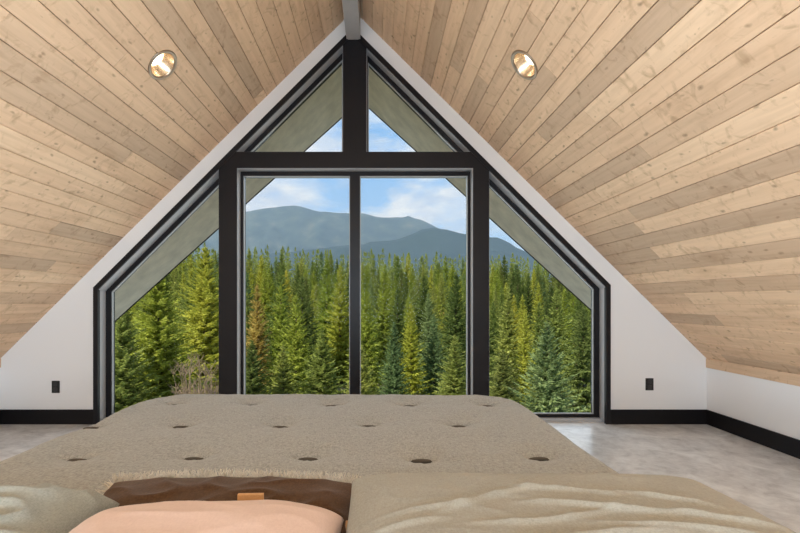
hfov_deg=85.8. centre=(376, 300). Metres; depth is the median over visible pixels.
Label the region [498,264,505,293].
conifer tree
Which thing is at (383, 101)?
soffit
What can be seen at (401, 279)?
conifer tree
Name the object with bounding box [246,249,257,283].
conifer tree
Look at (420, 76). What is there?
roof
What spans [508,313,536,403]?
conifer tree
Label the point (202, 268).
conifer tree
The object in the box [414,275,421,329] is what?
conifer tree
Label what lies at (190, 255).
conifer tree
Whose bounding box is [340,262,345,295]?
conifer tree
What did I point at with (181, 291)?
conifer tree
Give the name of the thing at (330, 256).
conifer tree
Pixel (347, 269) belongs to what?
conifer tree
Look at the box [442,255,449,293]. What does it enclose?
conifer tree
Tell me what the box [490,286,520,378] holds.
conifer tree
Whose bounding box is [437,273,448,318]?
conifer tree
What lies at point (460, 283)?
conifer tree
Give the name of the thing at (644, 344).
wall
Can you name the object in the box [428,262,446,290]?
conifer tree
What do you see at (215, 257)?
conifer tree
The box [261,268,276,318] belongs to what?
conifer tree
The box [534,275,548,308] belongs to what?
conifer tree
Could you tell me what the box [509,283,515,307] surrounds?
conifer tree
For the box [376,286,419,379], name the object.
conifer tree
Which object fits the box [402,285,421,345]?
conifer tree
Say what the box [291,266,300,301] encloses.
conifer tree
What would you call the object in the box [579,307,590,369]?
conifer tree
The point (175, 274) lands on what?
conifer tree
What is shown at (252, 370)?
conifer tree
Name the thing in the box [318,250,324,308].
conifer tree
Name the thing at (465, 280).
conifer tree
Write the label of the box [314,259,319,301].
conifer tree
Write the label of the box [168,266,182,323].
conifer tree
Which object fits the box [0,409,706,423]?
baseboard
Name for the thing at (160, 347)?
conifer tree
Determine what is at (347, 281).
conifer tree
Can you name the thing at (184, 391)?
dry shrub
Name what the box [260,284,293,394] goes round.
conifer tree
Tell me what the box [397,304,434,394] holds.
conifer tree
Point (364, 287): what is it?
conifer tree
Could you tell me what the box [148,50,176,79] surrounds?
recessed light
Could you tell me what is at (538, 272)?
conifer tree
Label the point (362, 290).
conifer tree
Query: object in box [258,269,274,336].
conifer tree
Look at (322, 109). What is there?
soffit
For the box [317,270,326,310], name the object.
conifer tree
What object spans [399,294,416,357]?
conifer tree
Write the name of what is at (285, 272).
conifer tree
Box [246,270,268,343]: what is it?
conifer tree
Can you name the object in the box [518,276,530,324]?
conifer tree
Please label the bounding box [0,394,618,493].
comforter
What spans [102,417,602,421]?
trim
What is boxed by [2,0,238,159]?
lining
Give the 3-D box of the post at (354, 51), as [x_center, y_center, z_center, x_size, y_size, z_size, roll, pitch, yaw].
[-0.211,-1.972,4.177,0.223,1.114,0.196,0,0,0]
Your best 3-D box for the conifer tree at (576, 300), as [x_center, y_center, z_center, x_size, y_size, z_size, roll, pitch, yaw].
[23.015,2.068,49.202,3.783,7.450,3.754,0,0,-5]
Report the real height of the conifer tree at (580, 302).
6.847 m
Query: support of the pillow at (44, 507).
on the comforter
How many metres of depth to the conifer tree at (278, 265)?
82.35 m
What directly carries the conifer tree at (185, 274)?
on the ground
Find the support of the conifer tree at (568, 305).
on the ground
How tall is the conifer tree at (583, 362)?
5.809 m
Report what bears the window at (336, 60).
in the wall at (644, 344)
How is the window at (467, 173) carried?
in the wall at (644, 344)
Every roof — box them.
[7,21,342,351]
[420,76,699,351]
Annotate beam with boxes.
[220,152,485,167]
[342,0,359,39]
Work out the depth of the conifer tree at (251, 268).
48.98 m
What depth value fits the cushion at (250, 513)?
0.77 m
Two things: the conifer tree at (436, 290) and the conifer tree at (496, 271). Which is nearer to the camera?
the conifer tree at (436, 290)
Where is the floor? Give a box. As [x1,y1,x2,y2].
[0,421,799,532]
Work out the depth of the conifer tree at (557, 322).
26.78 m
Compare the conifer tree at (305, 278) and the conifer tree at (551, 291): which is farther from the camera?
the conifer tree at (551, 291)
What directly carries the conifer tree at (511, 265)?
on the ground
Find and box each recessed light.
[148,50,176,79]
[511,50,537,79]
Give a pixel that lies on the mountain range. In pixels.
(299, 227)
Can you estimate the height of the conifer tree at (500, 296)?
8.051 m
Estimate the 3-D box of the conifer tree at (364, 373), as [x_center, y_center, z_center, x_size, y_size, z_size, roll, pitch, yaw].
[-0.564,3.659,15.515,3.197,4.268,3.079,0,0,-39]
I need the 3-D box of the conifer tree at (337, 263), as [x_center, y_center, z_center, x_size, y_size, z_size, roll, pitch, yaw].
[-8.038,-1.227,86.619,5.537,14.230,5.726,0,0,-13]
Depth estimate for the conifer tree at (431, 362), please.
21.84 m
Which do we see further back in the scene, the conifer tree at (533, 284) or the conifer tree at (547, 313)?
the conifer tree at (533, 284)
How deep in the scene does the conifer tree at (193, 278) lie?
71.76 m
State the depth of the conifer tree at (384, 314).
32.78 m
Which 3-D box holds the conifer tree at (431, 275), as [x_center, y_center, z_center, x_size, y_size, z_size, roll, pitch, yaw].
[11.987,-1.221,97.312,6.959,14.282,6.865,0,0,-23]
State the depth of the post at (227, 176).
4.08 m
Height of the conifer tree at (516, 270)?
13.925 m
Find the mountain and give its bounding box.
[180,227,551,286]
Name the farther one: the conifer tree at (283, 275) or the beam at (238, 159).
the conifer tree at (283, 275)
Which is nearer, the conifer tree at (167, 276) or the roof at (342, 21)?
the roof at (342, 21)
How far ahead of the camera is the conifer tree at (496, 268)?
92.44 m
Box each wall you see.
[0,18,706,420]
[707,368,799,439]
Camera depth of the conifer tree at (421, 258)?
104.95 m
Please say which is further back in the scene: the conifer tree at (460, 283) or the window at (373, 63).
the conifer tree at (460, 283)
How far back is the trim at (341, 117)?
5.54 m
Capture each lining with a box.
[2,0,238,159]
[495,0,797,178]
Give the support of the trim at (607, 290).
attached to the wall at (644, 344)
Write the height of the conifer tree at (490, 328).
6.392 m
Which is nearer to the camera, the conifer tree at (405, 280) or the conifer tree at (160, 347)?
the conifer tree at (160, 347)
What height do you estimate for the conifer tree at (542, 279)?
11.130 m
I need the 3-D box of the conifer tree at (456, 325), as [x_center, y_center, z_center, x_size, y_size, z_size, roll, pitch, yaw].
[5.811,1.857,31.855,4.942,8.265,4.700,0,0,35]
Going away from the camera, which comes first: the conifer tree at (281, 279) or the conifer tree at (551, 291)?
the conifer tree at (281, 279)
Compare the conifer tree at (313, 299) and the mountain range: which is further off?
the mountain range
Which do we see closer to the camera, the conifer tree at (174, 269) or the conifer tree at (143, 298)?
the conifer tree at (143, 298)
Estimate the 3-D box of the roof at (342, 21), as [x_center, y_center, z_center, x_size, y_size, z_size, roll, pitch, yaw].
[-2.498,-0.854,-0.049,4.297,4.236,11.903,0,0,0]
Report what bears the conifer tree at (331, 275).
on the ground
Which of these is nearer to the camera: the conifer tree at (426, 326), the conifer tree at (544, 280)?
the conifer tree at (426, 326)
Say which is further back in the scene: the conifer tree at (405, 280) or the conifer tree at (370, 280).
the conifer tree at (405, 280)
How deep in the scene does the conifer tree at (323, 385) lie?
16.84 m
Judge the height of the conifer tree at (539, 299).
8.669 m
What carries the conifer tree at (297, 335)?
on the ground
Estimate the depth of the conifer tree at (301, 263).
96.97 m
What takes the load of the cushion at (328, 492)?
on the comforter
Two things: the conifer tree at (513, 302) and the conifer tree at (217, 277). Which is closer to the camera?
the conifer tree at (513, 302)
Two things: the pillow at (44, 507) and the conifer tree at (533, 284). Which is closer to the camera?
the pillow at (44, 507)
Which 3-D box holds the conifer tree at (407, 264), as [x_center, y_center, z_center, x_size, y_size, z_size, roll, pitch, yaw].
[8.037,-3.105,108.116,9.482,18.157,9.705,0,0,-4]
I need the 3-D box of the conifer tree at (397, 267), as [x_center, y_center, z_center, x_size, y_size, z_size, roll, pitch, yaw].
[4.351,-1.814,92.008,10.175,16.229,10.098,0,0,5]
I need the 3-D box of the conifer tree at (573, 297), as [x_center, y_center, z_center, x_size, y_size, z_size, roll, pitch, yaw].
[23.842,2.047,52.326,3.419,7.507,3.428,0,0,-20]
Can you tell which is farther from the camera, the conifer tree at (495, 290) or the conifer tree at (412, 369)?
the conifer tree at (495, 290)
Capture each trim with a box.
[93,35,610,423]
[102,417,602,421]
[115,117,341,321]
[369,108,590,310]
[706,359,799,385]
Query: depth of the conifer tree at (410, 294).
44.42 m
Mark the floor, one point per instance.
(766, 480)
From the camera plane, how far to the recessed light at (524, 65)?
2.92 m
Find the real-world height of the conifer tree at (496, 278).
10.125 m
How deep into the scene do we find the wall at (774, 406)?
3.54 m
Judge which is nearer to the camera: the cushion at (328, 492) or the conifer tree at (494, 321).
the cushion at (328, 492)
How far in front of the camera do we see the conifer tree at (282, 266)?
100.03 m
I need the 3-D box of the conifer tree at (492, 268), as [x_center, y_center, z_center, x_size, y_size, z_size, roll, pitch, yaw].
[26.378,-1.446,97.813,5.713,14.682,5.908,0,0,2]
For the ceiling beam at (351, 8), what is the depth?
3.79 m
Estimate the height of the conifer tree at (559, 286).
12.854 m
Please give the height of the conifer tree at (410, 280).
9.236 m
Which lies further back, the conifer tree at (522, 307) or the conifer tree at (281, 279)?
the conifer tree at (522, 307)
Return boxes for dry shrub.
[168,352,218,394]
[174,353,218,394]
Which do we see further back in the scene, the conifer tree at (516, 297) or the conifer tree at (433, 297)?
the conifer tree at (516, 297)
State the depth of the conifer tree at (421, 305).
35.80 m
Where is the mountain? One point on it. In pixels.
(451, 244)
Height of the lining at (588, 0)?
4.164 m
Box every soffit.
[115,65,341,319]
[369,68,590,308]
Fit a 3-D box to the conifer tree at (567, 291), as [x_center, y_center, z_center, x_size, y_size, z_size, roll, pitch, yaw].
[32.039,0.976,72.467,3.909,9.685,3.781,0,0,29]
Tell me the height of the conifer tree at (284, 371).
4.174 m
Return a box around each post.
[219,168,236,393]
[343,40,366,151]
[473,168,488,395]
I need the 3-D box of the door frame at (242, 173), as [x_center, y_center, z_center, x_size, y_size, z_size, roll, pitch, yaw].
[-0.772,-0.063,4.179,1.115,2.402,0.181,0,0,0]
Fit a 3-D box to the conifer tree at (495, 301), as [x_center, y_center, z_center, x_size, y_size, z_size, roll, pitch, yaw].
[13.808,2.522,50.107,3.307,6.512,3.282,0,0,39]
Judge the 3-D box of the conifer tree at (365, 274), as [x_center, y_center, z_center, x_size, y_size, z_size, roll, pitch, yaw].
[-2.303,-0.724,89.942,8.627,13.865,8.692,0,0,16]
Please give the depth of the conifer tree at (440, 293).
61.85 m
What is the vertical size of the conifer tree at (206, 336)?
8.601 m
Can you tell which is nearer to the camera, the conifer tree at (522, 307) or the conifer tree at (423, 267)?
the conifer tree at (522, 307)
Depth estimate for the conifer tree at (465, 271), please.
75.60 m
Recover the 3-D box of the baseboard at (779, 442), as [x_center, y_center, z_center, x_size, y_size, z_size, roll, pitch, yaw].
[3.127,1.099,0.643,0.016,0.139,6.852,0,0,0]
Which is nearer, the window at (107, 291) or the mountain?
the window at (107, 291)
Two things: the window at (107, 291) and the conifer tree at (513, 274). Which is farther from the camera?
the conifer tree at (513, 274)
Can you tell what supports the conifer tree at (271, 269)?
on the ground
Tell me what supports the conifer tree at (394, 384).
on the ground
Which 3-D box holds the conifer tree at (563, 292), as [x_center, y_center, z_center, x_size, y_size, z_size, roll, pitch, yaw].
[13.967,2.373,32.032,2.745,6.801,2.655,0,0,-30]
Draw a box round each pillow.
[0,483,118,532]
[346,472,795,532]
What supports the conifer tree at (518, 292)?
on the ground
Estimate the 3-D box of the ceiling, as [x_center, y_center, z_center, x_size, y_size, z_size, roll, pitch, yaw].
[-0.223,-1.112,0.642,6.719,3.316,6.883,0,0,0]
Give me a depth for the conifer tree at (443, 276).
75.72 m
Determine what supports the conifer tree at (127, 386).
on the ground
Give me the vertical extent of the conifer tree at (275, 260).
14.738 m
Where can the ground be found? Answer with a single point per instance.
(342, 382)
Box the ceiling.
[0,0,799,374]
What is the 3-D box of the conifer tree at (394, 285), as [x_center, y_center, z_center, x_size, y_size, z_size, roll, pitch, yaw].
[2.563,1.056,61.211,4.354,9.561,4.367,0,0,-12]
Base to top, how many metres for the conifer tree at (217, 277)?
8.653 m
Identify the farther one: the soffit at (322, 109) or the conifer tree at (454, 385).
the conifer tree at (454, 385)
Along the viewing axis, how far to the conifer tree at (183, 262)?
85.75 m
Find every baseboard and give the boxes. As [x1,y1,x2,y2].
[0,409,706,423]
[707,410,799,458]
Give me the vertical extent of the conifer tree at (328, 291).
9.576 m
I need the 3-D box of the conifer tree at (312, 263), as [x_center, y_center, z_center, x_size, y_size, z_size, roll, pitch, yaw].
[-13.436,-1.123,88.948,9.166,14.730,9.235,0,0,34]
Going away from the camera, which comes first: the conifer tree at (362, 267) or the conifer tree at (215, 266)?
the conifer tree at (215, 266)
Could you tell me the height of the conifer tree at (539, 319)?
5.912 m
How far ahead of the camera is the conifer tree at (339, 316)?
29.69 m
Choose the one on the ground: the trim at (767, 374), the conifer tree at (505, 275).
the conifer tree at (505, 275)
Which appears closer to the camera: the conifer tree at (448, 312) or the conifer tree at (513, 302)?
the conifer tree at (448, 312)
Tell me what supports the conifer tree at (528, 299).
on the ground
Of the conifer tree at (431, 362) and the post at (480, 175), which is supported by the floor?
the post at (480, 175)
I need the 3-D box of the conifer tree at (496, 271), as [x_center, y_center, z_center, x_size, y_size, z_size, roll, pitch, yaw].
[22.979,-0.068,82.286,7.741,12.440,7.799,0,0,33]
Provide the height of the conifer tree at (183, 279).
9.459 m
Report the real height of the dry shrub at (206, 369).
4.104 m
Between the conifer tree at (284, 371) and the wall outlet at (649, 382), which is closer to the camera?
the wall outlet at (649, 382)
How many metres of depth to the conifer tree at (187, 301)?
23.40 m
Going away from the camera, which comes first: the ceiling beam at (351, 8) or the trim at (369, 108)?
the ceiling beam at (351, 8)
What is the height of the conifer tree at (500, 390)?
4.199 m
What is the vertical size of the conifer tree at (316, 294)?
7.913 m
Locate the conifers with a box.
[182,242,564,305]
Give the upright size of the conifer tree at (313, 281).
11.223 m
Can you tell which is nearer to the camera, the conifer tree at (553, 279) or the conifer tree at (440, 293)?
the conifer tree at (440, 293)
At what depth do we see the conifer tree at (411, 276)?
89.90 m
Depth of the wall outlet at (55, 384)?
4.08 m
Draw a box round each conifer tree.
[115,311,168,412]
[125,280,218,399]
[129,294,153,353]
[129,300,140,341]
[163,275,172,315]
[165,266,177,326]
[167,271,195,335]
[168,247,248,393]
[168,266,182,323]
[168,269,178,313]
[171,288,194,362]
[173,266,193,315]
[173,288,185,340]
[177,274,193,311]
[178,260,187,281]
[185,254,194,283]
[187,257,194,293]
[190,265,197,306]
[192,268,202,309]
[210,276,218,316]
[211,250,218,270]
[213,264,217,276]
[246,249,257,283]
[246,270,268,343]
[246,285,274,391]
[246,292,258,351]
[246,340,280,394]
[247,267,266,348]
[254,255,267,301]
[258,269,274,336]
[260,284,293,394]
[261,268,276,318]
[262,269,308,380]
[263,293,316,393]
[264,275,291,328]
[264,345,302,394]
[268,276,328,391]
[269,263,276,307]
[269,270,293,332]
[272,259,277,285]
[273,261,279,293]
[277,252,290,299]
[290,257,307,298]
[290,330,347,394]
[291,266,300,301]
[294,276,318,362]
[307,261,321,299]
[308,270,320,312]
[309,289,321,350]
[313,259,336,367]
[313,284,321,333]
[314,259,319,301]
[315,265,348,382]
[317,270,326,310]
[317,277,333,324]
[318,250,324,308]
[321,254,333,292]
[328,286,337,353]
[330,275,346,324]
[333,261,343,306]
[336,291,389,394]
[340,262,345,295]
[341,345,380,394]
[343,263,348,297]
[344,275,348,333]
[345,288,376,363]
[361,261,368,295]
[361,266,376,304]
[361,276,377,342]
[367,277,380,336]
[370,267,394,375]
[373,270,381,322]
[373,272,394,335]
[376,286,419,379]
[376,322,418,394]
[389,256,405,297]
[389,270,394,303]
[390,276,403,324]
[396,268,405,323]
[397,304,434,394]
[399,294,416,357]
[400,272,409,325]
[402,276,441,370]
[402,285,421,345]
[403,254,416,288]
[403,289,416,332]
[404,280,412,313]
[407,263,417,293]
[414,256,427,287]
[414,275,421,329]
[415,292,444,391]
[416,265,428,291]
[418,317,448,394]
[427,264,434,296]
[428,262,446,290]
[429,282,443,350]
[433,335,465,394]
[434,270,439,287]
[435,285,445,346]
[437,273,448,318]
[437,273,449,336]
[437,273,465,377]
[439,288,465,365]
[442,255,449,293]
[442,273,448,322]
[446,264,459,296]
[457,259,465,285]
[457,280,465,342]
[458,281,465,318]
[461,271,465,313]
[464,313,501,395]
[489,264,494,301]
[489,268,503,318]
[489,270,504,310]
[489,275,500,315]
[489,287,503,333]
[489,302,503,368]
[489,350,532,406]
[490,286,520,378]
[490,296,502,342]
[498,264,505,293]
[498,285,510,331]
[499,296,522,357]
[500,255,508,289]
[503,283,509,307]
[504,262,515,291]
[504,321,590,412]
[506,271,525,303]
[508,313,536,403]
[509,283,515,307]
[512,272,529,320]
[512,294,526,334]
[515,265,524,297]
[517,294,532,353]
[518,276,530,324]
[520,273,535,337]
[527,302,546,369]
[529,270,545,327]
[529,282,543,338]
[530,270,536,312]
[533,275,549,306]
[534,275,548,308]
[534,297,552,350]
[536,289,581,394]
[544,285,554,323]
[545,274,560,301]
[553,280,565,306]
[554,289,576,369]
[556,305,590,412]
[561,289,571,308]
[564,299,575,364]
[567,303,574,341]
[569,293,575,328]
[571,298,580,338]
[571,301,587,360]
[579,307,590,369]
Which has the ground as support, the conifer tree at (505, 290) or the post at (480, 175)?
the conifer tree at (505, 290)
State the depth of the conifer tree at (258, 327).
25.85 m
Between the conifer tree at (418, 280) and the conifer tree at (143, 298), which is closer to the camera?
the conifer tree at (143, 298)
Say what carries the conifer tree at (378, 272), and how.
on the ground
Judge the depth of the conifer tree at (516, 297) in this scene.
48.23 m
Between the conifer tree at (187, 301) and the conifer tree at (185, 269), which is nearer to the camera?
the conifer tree at (187, 301)
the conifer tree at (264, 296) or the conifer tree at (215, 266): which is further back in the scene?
the conifer tree at (215, 266)
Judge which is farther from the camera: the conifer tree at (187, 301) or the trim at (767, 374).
the conifer tree at (187, 301)
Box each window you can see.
[99,170,218,418]
[237,46,342,151]
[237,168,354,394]
[354,168,472,394]
[367,49,469,151]
[489,171,604,418]
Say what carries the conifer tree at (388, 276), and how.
on the ground
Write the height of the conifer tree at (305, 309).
7.710 m
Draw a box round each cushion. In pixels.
[69,493,343,532]
[96,467,360,532]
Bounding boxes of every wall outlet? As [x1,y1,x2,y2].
[52,381,59,392]
[645,378,653,389]
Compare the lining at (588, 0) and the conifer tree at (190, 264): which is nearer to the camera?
the lining at (588, 0)
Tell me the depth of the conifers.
123.09 m
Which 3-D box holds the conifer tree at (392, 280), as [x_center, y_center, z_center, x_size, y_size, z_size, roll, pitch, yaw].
[2.513,0.039,77.876,5.686,11.669,5.609,0,0,-4]
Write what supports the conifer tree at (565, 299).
on the ground
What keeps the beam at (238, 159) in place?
on the post at (227, 176)
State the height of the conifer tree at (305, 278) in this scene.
7.804 m
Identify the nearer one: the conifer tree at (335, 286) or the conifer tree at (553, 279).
the conifer tree at (335, 286)
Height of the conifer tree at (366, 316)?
6.662 m
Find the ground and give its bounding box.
[130,336,590,408]
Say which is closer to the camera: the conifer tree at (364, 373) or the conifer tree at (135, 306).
the conifer tree at (364, 373)
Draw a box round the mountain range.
[185,206,436,261]
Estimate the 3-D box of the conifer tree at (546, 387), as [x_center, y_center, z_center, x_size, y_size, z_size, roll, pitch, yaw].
[4.907,3.172,12.642,3.908,5.333,4.358,0,0,-5]
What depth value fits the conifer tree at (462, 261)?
101.33 m
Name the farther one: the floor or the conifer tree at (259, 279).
the conifer tree at (259, 279)
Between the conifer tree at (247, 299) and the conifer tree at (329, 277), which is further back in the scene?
the conifer tree at (329, 277)
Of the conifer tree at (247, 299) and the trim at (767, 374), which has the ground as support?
the conifer tree at (247, 299)
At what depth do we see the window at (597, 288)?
4.21 m
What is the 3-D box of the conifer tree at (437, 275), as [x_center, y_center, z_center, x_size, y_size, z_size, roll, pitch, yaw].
[11.843,-0.336,85.331,6.065,12.448,5.983,0,0,1]
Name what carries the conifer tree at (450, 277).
on the ground

